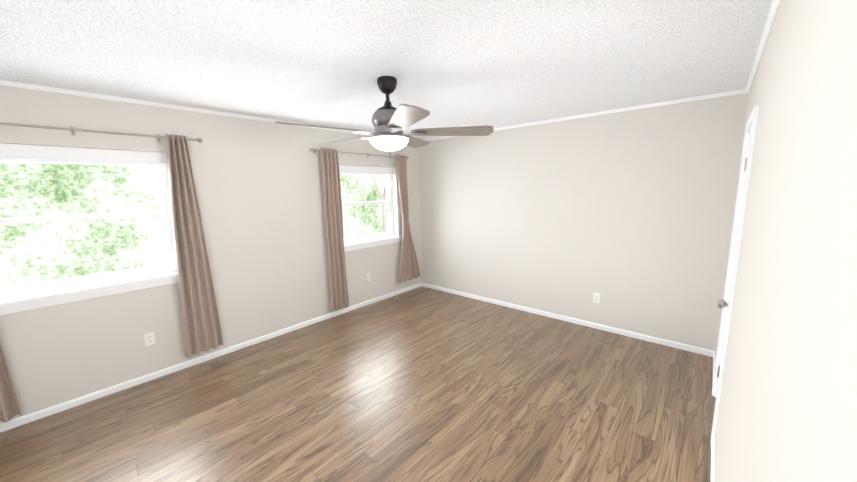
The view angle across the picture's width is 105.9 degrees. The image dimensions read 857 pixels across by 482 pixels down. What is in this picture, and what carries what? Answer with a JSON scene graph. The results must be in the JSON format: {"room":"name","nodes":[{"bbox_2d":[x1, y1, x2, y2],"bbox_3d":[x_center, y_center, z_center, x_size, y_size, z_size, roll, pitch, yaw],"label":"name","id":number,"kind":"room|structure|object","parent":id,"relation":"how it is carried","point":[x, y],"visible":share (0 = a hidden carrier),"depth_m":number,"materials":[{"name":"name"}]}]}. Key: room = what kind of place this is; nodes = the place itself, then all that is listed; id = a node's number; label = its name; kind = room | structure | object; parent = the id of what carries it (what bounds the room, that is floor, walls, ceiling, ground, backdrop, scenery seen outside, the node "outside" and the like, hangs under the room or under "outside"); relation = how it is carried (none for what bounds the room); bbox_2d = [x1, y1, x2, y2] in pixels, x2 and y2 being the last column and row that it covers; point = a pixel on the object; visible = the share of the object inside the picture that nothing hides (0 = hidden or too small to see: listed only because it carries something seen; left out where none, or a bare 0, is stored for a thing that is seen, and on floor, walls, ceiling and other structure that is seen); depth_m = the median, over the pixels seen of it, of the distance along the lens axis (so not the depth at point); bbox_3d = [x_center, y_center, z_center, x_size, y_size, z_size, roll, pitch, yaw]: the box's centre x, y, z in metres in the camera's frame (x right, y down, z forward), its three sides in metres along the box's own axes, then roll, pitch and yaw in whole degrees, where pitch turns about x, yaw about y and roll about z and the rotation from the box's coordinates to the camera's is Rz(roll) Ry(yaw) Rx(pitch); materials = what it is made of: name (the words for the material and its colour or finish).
{"room":"empty bedroom","nodes":[
{"label":"empty bedroom","id":0,"kind":"room"},
{"bbox_2d":[0,85,421,423],"bbox_3d":[-1.830,-0.106,3.663,0.150,2.440,5.243,7,12,41],"label":"wall","id":1,"kind":"structure","parent":0,"point":[258,185],"depth_m":3.22,"materials":[{"name":"white paint"}]},
{"bbox_2d":[0,143,177,314],"bbox_3d":[-2.724,-0.140,2.607,0.182,1.185,1.180,7,12,41],"label":"window","id":2,"kind":"structure","parent":1,"relation":"in","point":[19,298],"depth_m":2.59,"materials":[{"name":"white plastic"}]},
{"bbox_2d":[0,122,222,422],"bbox_3d":[-2.664,0.172,2.541,0.114,2.077,1.722,7,12,41],"label":"curtain","id":3,"kind":"object","parent":1,"relation":"attached to","point":[201,327],"visible":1,"depth_m":2.99,"materials":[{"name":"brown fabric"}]},
{"bbox_2d":[144,332,154,345],"bbox_3d":[-2.502,0.881,2.905,0.007,0.115,0.070,7,12,41],"label":"electrical outlet","id":4,"kind":"object","parent":1,"relation":"attached to","point":[149,338],"visible":1,"depth_m":2.90,"materials":[{"name":"white plastic"}]},
{"bbox_2d":[0,80,371,135],"bbox_3d":[-1.791,-1.289,3.418,0.020,0.030,4.943,7,12,41],"label":"crown molding","id":5,"kind":"structure","parent":1,"relation":"attached to","point":[59,90],"depth_m":2.70,"materials":[{"name":"white"}]},
{"bbox_2d":[0,283,421,431],"bbox_3d":[-1.745,1.076,3.797,0.013,0.060,4.943,7,12,41],"label":"baseboard","id":6,"kind":"structure","parent":1,"relation":"attached to","point":[33,416],"depth_m":3.02,"materials":[{"name":"white wood"}]},
{"bbox_2d":[309,148,419,311],"bbox_3d":[-0.766,-0.202,4.644,0.171,2.077,1.847,7,12,41],"label":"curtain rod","id":7,"kind":"object","parent":1,"relation":"attached to","point":[333,217],"visible":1,"depth_m":4.22,"materials":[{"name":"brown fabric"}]},
{"bbox_2d":[320,148,348,311],"bbox_3d":[-1.201,-0.113,4.155,0.082,2.073,0.277,7,12,41],"label":"curtain","id":8,"kind":"object","parent":7,"relation":"hanging from","point":[331,187],"depth_m":4.13,"materials":[{"name":"brown fabric"}]},
{"bbox_2d":[394,154,419,283],"bbox_3d":[-0.326,-0.337,5.131,0.171,1.973,0.509,7,12,41],"label":"curtain","id":9,"kind":"object","parent":7,"relation":"hanging from","point":[409,267],"depth_m":5.09,"materials":[{"name":"brown fabric"}]},
{"bbox_2d":[366,273,369,280],"bbox_3d":[-0.878,0.531,4.724,0.007,0.115,0.070,7,12,41],"label":"electrical outlet","id":10,"kind":"object","parent":1,"relation":"attached to","point":[368,277],"visible":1,"depth_m":4.72,"materials":[{"name":"white plastic"}]},
{"bbox_2d":[339,165,400,251],"bbox_3d":[-0.867,-0.495,4.693,0.182,1.155,1.090,7,12,41],"label":"window","id":11,"kind":"structure","parent":1,"relation":"in","point":[365,241],"depth_m":4.74,"materials":[{"name":"white plastic"}]},
{"bbox_2d":[0,286,715,481],"bbox_3d":[-0.287,1.327,2.543,4.188,0.100,5.243,7,12,41],"label":"floor","id":12,"kind":"structure","parent":0,"point":[422,384],"depth_m":2.45,"materials":[{"name":"laminate"}]},
{"bbox_2d":[0,0,772,139],"bbox_3d":[-0.339,-1.181,2.144,4.188,0.100,5.243,7,12,41],"label":"ceiling","id":13,"kind":"structure","parent":0,"point":[467,63],"depth_m":1.89,"materials":[{"name":"white paint"}]},
{"bbox_2d":[276,76,493,156],"bbox_3d":[-0.336,-0.890,2.375,1.443,0.548,1.465,7,12,41],"label":"ceiling fan","id":14,"kind":"object","parent":13,"relation":"hanging from","point":[390,123],"visible":1,"depth_m":2.28,"materials":[{"name":"grey metal"}]},
{"bbox_2d":[418,93,747,350],"bbox_3d":[1.347,-0.264,4.244,3.838,2.440,0.150,7,12,41],"label":"wall","id":15,"kind":"structure","parent":0,"point":[627,216],"depth_m":3.64,"materials":[{"name":"white paint"}]},
{"bbox_2d":[422,283,714,356],"bbox_3d":[1.318,0.921,4.371,3.838,0.060,0.013,7,12,41],"label":"baseboard","id":16,"kind":"structure","parent":15,"relation":"attached to","point":[694,349],"depth_m":3.85,"materials":[{"name":"white wood"}]},
{"bbox_2d":[423,89,747,140],"bbox_3d":[1.267,-1.443,3.992,3.838,0.030,0.020,7,12,41],"label":"crown molding","id":17,"kind":"structure","parent":15,"relation":"attached to","point":[742,91],"depth_m":3.33,"materials":[{"name":"white"}]},
{"bbox_2d":[593,293,599,302],"bbox_3d":[1.952,0.663,3.764,0.070,0.115,0.007,7,12,41],"label":"electrical outlet","id":18,"kind":"object","parent":15,"relation":"attached to","point":[596,297],"visible":1,"depth_m":3.76,"materials":[{"name":"white plastic"}]},
{"bbox_2d":[715,0,856,481],"bbox_3d":[1.177,0.741,1.134,0.150,3.440,5.243,7,12,41],"label":"wall","id":19,"kind":"structure","parent":0,"point":[787,411],"depth_m":0.65,"materials":[{"name":"white paint"}]},
{"bbox_2d":[710,438,714,481],"bbox_3d":[0.654,1.509,0.763,0.013,0.060,3.503,7,12,41],"label":"baseboard","id":20,"kind":"structure","parent":19,"relation":"attached to","point":[712,474],"depth_m":1.89,"materials":[{"name":"white wood"}]},
{"bbox_2d":[712,351,715,385],"bbox_3d":[2.523,1.137,2.860,0.013,0.060,0.716,7,12,41],"label":"baseboard","id":21,"kind":"structure","parent":19,"relation":"attached to","point":[714,357],"depth_m":2.94,"materials":[{"name":"white wood"}]},
{"bbox_2d":[717,158,746,376],"bbox_3d":[2.031,0.276,2.179,0.108,1.975,0.568,7,12,41],"label":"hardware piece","id":22,"kind":"structure","parent":19,"relation":"in","point":[722,303],"depth_m":2.04,"materials":[{"name":"silver metal"}]},
{"bbox_2d":[710,105,758,444],"bbox_3d":[2.083,0.249,2.122,0.166,2.064,0.718,7,12,41],"label":"door","id":23,"kind":"structure","parent":19,"relation":"attached to","point":[747,153],"depth_m":2.04,"materials":[{"name":"white wood"}]},
{"bbox_2d":[746,0,780,92],"bbox_3d":[1.078,-0.950,0.922,0.020,0.030,4.943,7,12,41],"label":"crown molding","id":24,"kind":"structure","parent":19,"relation":"attached to","point":[771,15],"depth_m":1.75,"materials":[{"name":"white"}]},
{"label":"outside","id":25,"kind":"structure","parent":0,"visible":0},
{"bbox_2d":[0,162,388,286],"bbox_3d":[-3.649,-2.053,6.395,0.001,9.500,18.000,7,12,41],"label":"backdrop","id":26,"kind":"structure","parent":25,"point":[102,225],"depth_m":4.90,"materials":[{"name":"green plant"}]},
{"bbox_2d":[371,175,386,231],"bbox_3d":[-1.035,-2.167,7.621,1.492,7.639,7.320,7,12,41],"label":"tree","id":27,"kind":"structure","parent":25,"point":[383,195],"depth_m":8.06,"materials":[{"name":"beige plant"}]}
]}

